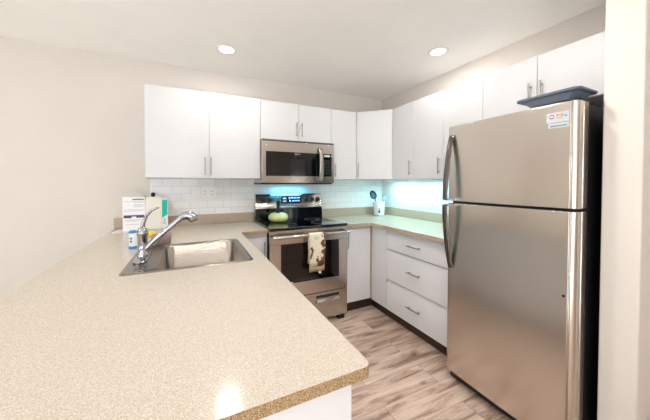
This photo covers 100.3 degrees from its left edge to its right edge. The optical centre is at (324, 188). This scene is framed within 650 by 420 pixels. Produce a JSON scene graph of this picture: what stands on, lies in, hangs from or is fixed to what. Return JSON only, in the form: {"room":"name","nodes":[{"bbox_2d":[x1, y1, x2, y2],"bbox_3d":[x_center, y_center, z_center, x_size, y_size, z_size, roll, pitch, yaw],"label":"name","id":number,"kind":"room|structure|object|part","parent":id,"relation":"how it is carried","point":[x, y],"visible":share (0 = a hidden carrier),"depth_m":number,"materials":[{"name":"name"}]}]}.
{"room":"kitchen","nodes":[
{"label":"kitchen","id":0,"kind":"room"},
{"bbox_2d":[0,36,381,296],"bbox_3d":[-1.862,0.054,2.423,6.008,2.430,0.100,-1,1,-26],"label":"wall","id":1,"kind":"structure","parent":0,"point":[72,124],"depth_m":2.25,"materials":[{"name":"paint"}]},
{"bbox_2d":[114,212,253,228],"bbox_3d":[-1.304,0.304,2.634,1.200,0.096,0.020,-1,1,-26],"label":"backsplash","id":2,"kind":"structure","parent":1,"relation":"attached to","point":[244,216],"depth_m":2.71,"materials":[{"name":"beige stone"}]},
{"bbox_2d":[192,187,199,198],"bbox_3d":[-1.259,0.043,2.650,0.072,0.116,0.007,-1,1,-26],"label":"light switch","id":3,"kind":"object","parent":1,"relation":"attached to","point":[195,190],"visible":1,"depth_m":2.65,"materials":[{"name":"white plastic"}]},
{"bbox_2d":[144,84,259,178],"bbox_3d":[-1.106,-0.474,2.528,0.934,0.761,0.358,-1,1,-26],"label":"upper cabinet","id":4,"kind":"object","parent":1,"relation":"attached to","point":[190,134],"visible":1,"depth_m":2.37,"materials":[{"name":"white wood"}]},
{"bbox_3d":[-1.248,-0.470,2.306,0.478,0.757,0.018,-1,1,-26],"label":"door","id":5,"kind":"part","parent":4,"relation":"part of","materials":[{"name":"white wood"}]},
{"bbox_3d":[-1.052,-0.196,2.378,0.011,0.159,0.033,-1,1,-26],"label":"handle","id":6,"kind":"part","parent":4,"relation":"part of","materials":[{"name":"silver metal"}]},
{"bbox_3d":[-1.008,-0.197,2.400,0.011,0.159,0.033,-1,1,-26],"label":"handle","id":7,"kind":"part","parent":4,"relation":"part of","materials":[{"name":"silver metal"}]},
{"bbox_3d":[-0.829,-0.474,2.511,0.448,0.757,0.018,-1,1,-26],"label":"door","id":8,"kind":"part","parent":4,"relation":"part of","materials":[{"name":"white wood"}]},
{"bbox_2d":[201,187,215,198],"bbox_3d":[-1.157,0.042,2.700,0.134,0.116,0.008,-1,1,-26],"label":"power outlet","id":9,"kind":"object","parent":1,"relation":"attached to","point":[206,192],"visible":1,"depth_m":2.70,"materials":[{"name":"white plastic"}]},
{"bbox_2d":[150,178,381,215],"bbox_3d":[-0.420,0.058,3.070,2.633,0.400,0.008,-1,1,-26],"label":"backsplash","id":10,"kind":"structure","parent":1,"relation":"attached to","point":[232,195],"depth_m":2.84,"materials":[{"name":"white tile"}]},
{"bbox_2d":[260,99,330,142],"bbox_3d":[-0.342,-0.671,2.898,0.764,0.381,0.358,-1,1,-26],"label":"upper cabinet","id":11,"kind":"object","parent":1,"relation":"attached to","point":[278,120],"visible":0.72,"depth_m":2.75,"materials":[{"name":"white wood"}]},
{"bbox_3d":[-0.448,-0.669,2.694,0.390,0.374,0.018,-1,1,-26],"label":"door","id":12,"kind":"part","parent":11,"relation":"part of","materials":[{"name":"white wood"}]},
{"bbox_2d":[254,138,333,183],"bbox_3d":[-0.320,-0.259,2.859,0.760,0.434,0.446,-1,1,-26],"label":"microwave","id":13,"kind":"object","parent":11,"relation":"attached to","point":[281,161],"visible":0.98,"depth_m":2.69,"materials":[{"name":"silver metal"}]},
{"bbox_3d":[-0.303,-0.240,2.701,0.584,0.236,0.035,-1,1,-26],"label":"door glass","id":14,"kind":"part","parent":13,"relation":"part of","materials":[{"name":"black glass"}]},
{"bbox_3d":[-0.041,-0.249,2.777,0.040,0.337,0.054,-1,1,-26],"label":"handle","id":15,"kind":"part","parent":13,"relation":"part of","materials":[{"name":"silver metal"}]},
{"bbox_3d":[0.013,-0.241,2.856,0.109,0.235,0.036,-1,1,-26],"label":"control panel","id":16,"kind":"part","parent":13,"relation":"part of","materials":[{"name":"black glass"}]},
{"bbox_3d":[-0.105,-0.672,2.862,0.368,0.374,0.018,-1,1,-26],"label":"door","id":17,"kind":"part","parent":11,"relation":"part of","materials":[{"name":"white wood"}]},
{"bbox_2d":[331,109,355,179],"bbox_3d":[0.145,-0.485,3.141,0.320,0.761,0.358,-1,1,-26],"label":"upper cabinet","id":18,"kind":"object","parent":1,"relation":"attached to","point":[343,123],"visible":0.76,"depth_m":3.01,"materials":[{"name":"white wood"}]},
{"bbox_2d":[0,0,605,99],"bbox_3d":[0.194,-1.156,-0.213,7.400,0.100,6.600,-1,1,-26],"label":"ceiling","id":19,"kind":"structure","parent":0,"point":[374,49],"depth_m":2.00,"materials":[{"name":"paint"}]},
{"bbox_2d":[216,45,236,54],"bbox_3d":[-0.819,-1.153,2.257,0.164,0.006,0.164,-1,1,-26],"label":"recessed light","id":20,"kind":"object","parent":19,"relation":"in","point":[226,49],"visible":1,"depth_m":2.25,"materials":[{"name":"white plastic"}]},
{"bbox_2d":[428,47,448,56],"bbox_3d":[0.955,-1.152,2.289,0.164,0.006,0.164,-1,1,-26],"label":"recessed light","id":21,"kind":"object","parent":19,"relation":"in","point":[438,51],"visible":1,"depth_m":2.28,"materials":[{"name":"white plastic"}]},
{"bbox_2d":[326,305,510,419],"bbox_3d":[1.673,1.361,0.507,4.150,0.100,6.500,-1,1,-26],"label":"floor","id":22,"kind":"structure","parent":0,"point":[408,378],"depth_m":1.80,"materials":[{"name":"beige wood"}]},
{"bbox_2d":[244,233,266,257],"bbox_3d":[-0.745,0.825,2.572,0.259,0.886,0.642,-1,1,-26],"label":"base cabinet","id":23,"kind":"object","parent":22,"relation":"on","point":[259,241],"visible":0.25,"depth_m":2.33,"materials":[{"name":"white wood"}]},
{"bbox_3d":[-0.622,0.798,2.322,0.254,0.740,0.019,-1,1,-26],"label":"door","id":24,"kind":"part","parent":23,"relation":"part of","materials":[{"name":"white wood"}]},
{"bbox_2d":[254,193,350,318],"bbox_3d":[-0.252,0.663,2.734,0.766,1.203,0.732,-1,1,-26],"label":"range","id":25,"kind":"object","parent":22,"relation":"on","point":[287,241],"visible":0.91,"depth_m":2.57,"materials":[{"name":"silver metal"}]},
{"bbox_2d":[268,200,287,221],"bbox_3d":[-0.466,0.222,2.716,0.193,0.221,0.193,0,1,-2],"label":"ornament","id":26,"kind":"object","parent":25,"relation":"on","point":[278,216],"visible":1,"depth_m":2.66,"materials":[{"name":"green ceramic"}]},
{"bbox_3d":[-0.467,0.186,2.714,0.049,0.149,0.044,-1,1,-26],"label":"stem","id":27,"kind":"part","parent":26,"relation":"part of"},
{"bbox_3d":[-0.393,0.135,3.017,0.762,0.157,0.079,-1,1,-26],"label":"control panel","id":28,"kind":"part","parent":25,"relation":"part of","materials":[{"name":"silver metal"}]},
{"bbox_2d":[256,217,347,231],"bbox_3d":[-0.248,0.346,2.719,0.765,0.027,0.570,-1,1,-26],"label":"cooktop","id":29,"kind":"object","parent":25,"relation":"in","point":[292,224],"depth_m":2.59,"materials":[{"name":"black glass"}]},
{"bbox_3d":[-0.133,0.688,2.496,0.762,0.553,0.041,-1,1,-26],"label":"oven door","id":30,"kind":"part","parent":25,"relation":"part of","materials":[{"name":"silver metal"}]},
{"bbox_3d":[-0.135,0.386,2.495,0.762,0.043,0.032,-1,1,-26],"label":"trim","id":31,"kind":"part","parent":25,"relation":"part of","materials":[{"name":"silver metal"}]},
{"bbox_3d":[-0.131,0.662,2.493,0.576,0.357,0.031,-1,1,-26],"label":"door glass","id":32,"kind":"part","parent":25,"relation":"part of","materials":[{"name":"black glass"}]},
{"bbox_3d":[-0.106,0.413,2.437,0.750,0.031,0.078,-1,1,-26],"label":"handle","id":33,"kind":"part","parent":25,"relation":"part of","materials":[{"name":"silver metal"}]},
{"bbox_2d":[308,232,324,272],"bbox_3d":[-0.076,0.575,2.433,0.160,0.368,0.051,-1,1,-26],"label":"tea towel","id":34,"kind":"object","parent":25,"relation":"hanging from","point":[316,241],"visible":1,"depth_m":2.42,"materials":[{"name":"white fabric"}]},
{"bbox_3d":[-0.134,1.096,2.506,0.762,0.248,0.037,-1,1,-26],"label":"drawer","id":35,"kind":"part","parent":25,"relation":"part of","materials":[{"name":"silver metal"}]},
{"bbox_3d":[0.027,1.044,2.565,0.235,0.038,0.035,-1,1,-26],"label":"handle","id":36,"kind":"part","parent":25,"relation":"part of","materials":[{"name":"silver metal"}]},
{"bbox_2d":[260,385,350,419],"bbox_3d":[-0.607,0.850,1.298,0.660,0.886,1.815,-1,1,-26],"label":"base cabinet","id":37,"kind":"object","parent":22,"relation":"on","point":[335,405],"visible":0.02,"depth_m":0.57,"materials":[{"name":"white wood"}]},
{"bbox_2d":[0,212,368,419],"bbox_3d":[-0.769,0.340,1.542,1.200,0.123,2.454,-1,1,-26],"label":"countertop","id":38,"kind":"structure","parent":37,"relation":"on","point":[80,339],"depth_m":0.70,"materials":[{"name":"beige stone"}]},
{"bbox_2d":[113,229,148,232],"bbox_3d":[-1.643,0.356,2.311,0.242,0.002,0.185,-1,1,-26],"label":"paper sheet","id":39,"kind":"object","parent":38,"relation":"on","point":[119,230],"visible":0.43,"depth_m":2.25,"materials":[{"name":"white paper"}]},
{"bbox_2d":[122,197,144,230],"bbox_3d":[-1.624,0.213,2.307,0.157,0.284,0.045,-1,1,-26],"label":"information sheet","id":40,"kind":"object","parent":39,"relation":"on","point":[133,208],"visible":0.91,"depth_m":2.30,"materials":[{"name":"white paper"}]},
{"bbox_2d":[128,230,136,249],"bbox_3d":[-1.168,0.312,1.649,0.044,0.117,0.044,-1,1,-26],"label":"soap bottle","id":41,"kind":"object","parent":38,"relation":"on","point":[132,233],"visible":0.98,"depth_m":1.63,"materials":[{"name":"white plastic"}]},
{"bbox_2d":[148,231,155,235],"bbox_3d":[-1.348,0.349,2.108,0.050,0.026,0.070,-1,1,-26],"label":"sponge","id":42,"kind":"object","parent":38,"relation":"on","point":[150,233],"visible":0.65,"depth_m":2.08,"materials":[{"name":"yellow"}]},
{"bbox_2d":[145,197,161,228],"bbox_3d":[-1.510,0.214,2.389,0.121,0.283,0.042,-1,1,-26],"label":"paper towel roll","id":43,"kind":"object","parent":38,"relation":"on","point":[154,220],"visible":0.77,"depth_m":2.37,"materials":[{"name":"white paper"}]},
{"bbox_2d":[151,232,171,244],"bbox_3d":[-1.083,0.332,1.795,0.129,0.071,0.069,-1,1,-40],"label":"cloth","id":44,"kind":"object","parent":38,"relation":"on","point":[166,238],"visible":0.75,"depth_m":1.78,"materials":[{"name":"pink fabric"}]},
{"bbox_2d":[161,198,167,228],"bbox_3d":[-1.425,0.221,2.411,0.049,0.268,0.009,-1,1,-26],"label":"leaflet","id":45,"kind":"object","parent":38,"relation":"on","point":[164,201],"visible":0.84,"depth_m":2.41,"materials":[{"name":"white paper"}]},
{"bbox_2d":[162,200,166,217],"bbox_3d":[-1.423,0.178,2.407,0.042,0.160,0.001,-1,1,-26],"label":"print","id":46,"kind":"object","parent":45,"relation":"on","point":[164,202],"depth_m":2.41},
{"bbox_2d":[133,206,197,263],"bbox_3d":[-0.864,0.232,1.496,0.298,0.274,0.250,-1,1,-26],"label":"faucet","id":47,"kind":"object","parent":38,"relation":"on","point":[143,253],"visible":1,"depth_m":1.44,"materials":[{"name":"silver metal"}]},
{"bbox_3d":[-0.971,0.364,1.446,0.060,0.012,0.250,-1,1,-26],"label":"plate","id":48,"kind":"part","parent":47,"relation":"part of","materials":[{"name":"silver metal"}]},
{"bbox_3d":[-0.936,0.156,1.449,0.092,0.121,0.022,0,1,-12],"label":"lever","id":49,"kind":"part","parent":47,"relation":"part of","materials":[{"name":"silver metal"}]},
{"bbox_3d":[-0.886,0.247,1.483,0.190,0.179,0.036,0,1,-25],"label":"spout","id":50,"kind":"part","parent":47,"relation":"part of","materials":[{"name":"silver metal"}]},
{"bbox_2d":[119,239,252,275],"bbox_3d":[-0.765,0.464,1.568,0.581,0.190,0.603,-1,1,-26],"label":"sink","id":51,"kind":"object","parent":38,"relation":"in","point":[168,257],"visible":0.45,"depth_m":1.76,"materials":[{"name":"metal"}]},
{"bbox_2d":[347,226,371,310],"bbox_3d":[0.235,0.822,3.052,0.380,0.875,0.642,-1,1,-26],"label":"base cabinet","id":52,"kind":"object","parent":22,"relation":"on","point":[359,238],"visible":0.52,"depth_m":2.79,"materials":[{"name":"white wood"}]},
{"bbox_2d":[371,226,390,317],"bbox_3d":[0.682,0.820,3.150,0.609,0.875,0.861,-1,1,-26],"label":"base cabinet","id":53,"kind":"object","parent":22,"relation":"on","point":[379,250],"visible":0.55,"depth_m":2.73,"materials":[{"name":"white wood"}]},
{"bbox_2d":[322,207,443,243],"bbox_3d":[0.711,0.323,2.707,0.940,0.134,1.666,-1,1,-26],"label":"countertop","id":54,"kind":"structure","parent":53,"relation":"on","point":[420,224],"depth_m":2.89,"materials":[{"name":"beige stone"}]},
{"bbox_2d":[373,201,384,215],"bbox_3d":[0.684,0.250,3.436,0.146,0.174,0.146,-1,1,-26],"label":"utensil crock","id":55,"kind":"object","parent":54,"relation":"on","point":[379,206],"visible":0.99,"depth_m":3.38,"materials":[{"name":"white ceramic"}]},
{"bbox_2d":[370,190,376,201],"bbox_3d":[0.650,0.174,3.393,0.207,0.303,0.053,-1,1,-36],"label":"serving spoon","id":56,"kind":"object","parent":55,"relation":"in","point":[373,195],"visible":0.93,"depth_m":3.35,"materials":[{"name":"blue plastic"}]},
{"bbox_2d":[387,231,447,355],"bbox_3d":[1.034,0.836,2.395,0.642,0.875,0.802,-1,1,-26],"label":"base cabinet","id":57,"kind":"object","parent":22,"relation":"on","point":[417,268],"visible":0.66,"depth_m":2.27,"materials":[{"name":"white wood"}]},
{"bbox_3d":[0.780,1.034,2.284,0.019,0.282,0.779,-1,1,-26],"label":"drawer","id":58,"kind":"part","parent":57,"relation":"part of","materials":[{"name":"white wood"}]},
{"bbox_3d":[0.780,0.740,2.278,0.019,0.282,0.779,-1,1,-26],"label":"drawer","id":59,"kind":"part","parent":57,"relation":"part of","materials":[{"name":"white wood"}]},
{"bbox_3d":[0.780,0.508,2.274,0.019,0.158,0.779,-1,1,-26],"label":"drawer","id":60,"kind":"part","parent":57,"relation":"part of","materials":[{"name":"white wood"}]},
{"bbox_2d":[442,98,603,419],"bbox_3d":[1.267,0.426,1.668,0.822,1.700,0.686,-1,1,-26],"label":"refrigerator","id":61,"kind":"object","parent":22,"relation":"on","point":[522,222],"visible":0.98,"depth_m":1.38,"materials":[{"name":"silver metal"}]},
{"bbox_3d":[0.800,0.312,1.771,0.076,0.417,0.031,-1,1,-26],"label":"handle","id":62,"kind":"part","parent":61,"relation":"part of","materials":[{"name":"metal"}]},
{"bbox_3d":[0.801,-0.137,1.762,0.076,0.420,0.031,-1,1,-26],"label":"handle","id":63,"kind":"part","parent":61,"relation":"part of","materials":[{"name":"metal"}]},
{"bbox_3d":[1.008,0.657,1.545,0.110,1.115,0.686,-1,1,-26],"label":"fridge door","id":64,"kind":"part","parent":61,"relation":"part of","materials":[{"name":"silver metal"}]},
{"bbox_3d":[1.008,-0.158,1.529,0.110,0.488,0.686,-1,1,-26],"label":"freezer door","id":65,"kind":"part","parent":61,"relation":"part of","materials":[{"name":"silver metal"}]},
{"bbox_2d":[517,86,597,108],"bbox_3d":[1.154,-0.441,1.363,0.200,0.043,0.271,-1,1,-26],"label":"tray","id":66,"kind":"object","parent":61,"relation":"on","point":[571,93],"visible":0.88,"depth_m":1.29,"materials":[{"name":"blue plastic"}]},
{"bbox_3d":[1.085,-0.294,1.262,0.002,0.022,0.077,-1,1,-29],"label":"name plate","id":67,"kind":"part","parent":61,"relation":"part of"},
{"bbox_2d":[382,3,605,109],"bbox_3d":[1.338,0.054,2.606,0.100,2.430,2.389,-1,1,-26],"label":"wall","id":68,"kind":"structure","parent":0,"point":[591,22],"depth_m":2.15,"materials":[{"name":"paint"}]},
{"bbox_2d":[351,109,407,179],"bbox_3d":[0.624,-0.487,3.231,0.623,0.761,0.618,-1,1,-26],"label":"upper cabinet","id":69,"kind":"object","parent":68,"relation":"attached to","point":[374,129],"visible":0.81,"depth_m":3.01,"materials":[{"name":"white wood"}]},
{"bbox_3d":[0.546,-0.483,3.016,0.393,0.757,0.013,0,1,21],"label":"door","id":70,"kind":"part","parent":69,"relation":"part of","materials":[{"name":"white wood"}]},
{"bbox_2d":[322,207,442,222],"bbox_3d":[0.713,0.304,2.702,0.939,0.096,1.658,-1,1,-26],"label":"backsplash","id":71,"kind":"structure","parent":68,"relation":"attached to","point":[422,215],"depth_m":3.30,"materials":[{"name":"beige stone"}]},
{"bbox_2d":[392,101,413,178],"bbox_3d":[0.939,-0.479,2.866,0.377,0.761,0.312,-1,1,-26],"label":"upper cabinet","id":72,"kind":"object","parent":68,"relation":"attached to","point":[403,116],"visible":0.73,"depth_m":2.78,"materials":[{"name":"white wood"}]},
{"bbox_2d":[382,180,452,213],"bbox_3d":[1.138,0.063,2.892,0.008,0.400,1.700,-1,1,-26],"label":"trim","id":73,"kind":"structure","parent":68,"relation":"attached to","point":[426,196],"depth_m":3.10,"materials":[{"name":"white tile"}]},
{"bbox_2d":[414,90,444,178],"bbox_3d":[1.086,-0.473,2.567,0.377,0.761,0.354,-1,1,-26],"label":"upper cabinet","id":74,"kind":"object","parent":68,"relation":"attached to","point":[429,110],"visible":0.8,"depth_m":2.48,"materials":[{"name":"white wood"}]},
{"bbox_2d":[408,179,448,180],"bbox_3d":[1.145,-0.083,2.580,0.050,0.018,0.940,-1,1,-26],"label":"light","id":75,"kind":"object","parent":74,"relation":"attached to","point":[408,179],"visible":0.44,"depth_m":2.76,"materials":[{"name":"white plastic"}]},
{"bbox_2d":[444,76,482,164],"bbox_3d":[1.240,-0.467,2.252,0.377,0.761,0.346,-1,1,-26],"label":"upper cabinet","id":76,"kind":"object","parent":68,"relation":"attached to","point":[463,103],"visible":0.3,"depth_m":2.18,"materials":[{"name":"white wood"}]},
{"bbox_2d":[483,31,604,118],"bbox_3d":[1.483,-0.670,1.754,0.377,0.333,0.753,-1,1,-26],"label":"upper cabinet","id":77,"kind":"object","parent":68,"relation":"attached to","point":[581,62],"visible":0.59,"depth_m":1.66,"materials":[{"name":"white wood"}]},
{"bbox_3d":[1.264,-0.673,1.868,0.018,0.329,0.352,-1,1,-26],"label":"door","id":78,"kind":"part","parent":77,"relation":"part of","materials":[{"name":"white wood"}]},
{"bbox_3d":[1.304,-0.610,1.730,0.034,0.117,0.010,-1,1,-26],"label":"handle","id":79,"kind":"part","parent":77,"relation":"part of","materials":[{"name":"silver metal"}]},
{"bbox_3d":[1.331,-0.609,1.674,0.034,0.117,0.010,-1,1,-26],"label":"handle","id":80,"kind":"part","parent":77,"relation":"part of","materials":[{"name":"silver metal"}]},
{"bbox_3d":[1.430,-0.666,1.530,0.018,0.329,0.396,-1,1,-26],"label":"door","id":81,"kind":"part","parent":77,"relation":"part of","materials":[{"name":"white wood"}]},
{"bbox_2d":[597,0,649,419],"bbox_3d":[2.235,0.074,1.644,2.120,2.430,0.125,-1,1,-26],"label":"wall","id":82,"kind":"structure","parent":0,"point":[623,393],"depth_m":1.17,"materials":[{"name":"paint"}]}
]}

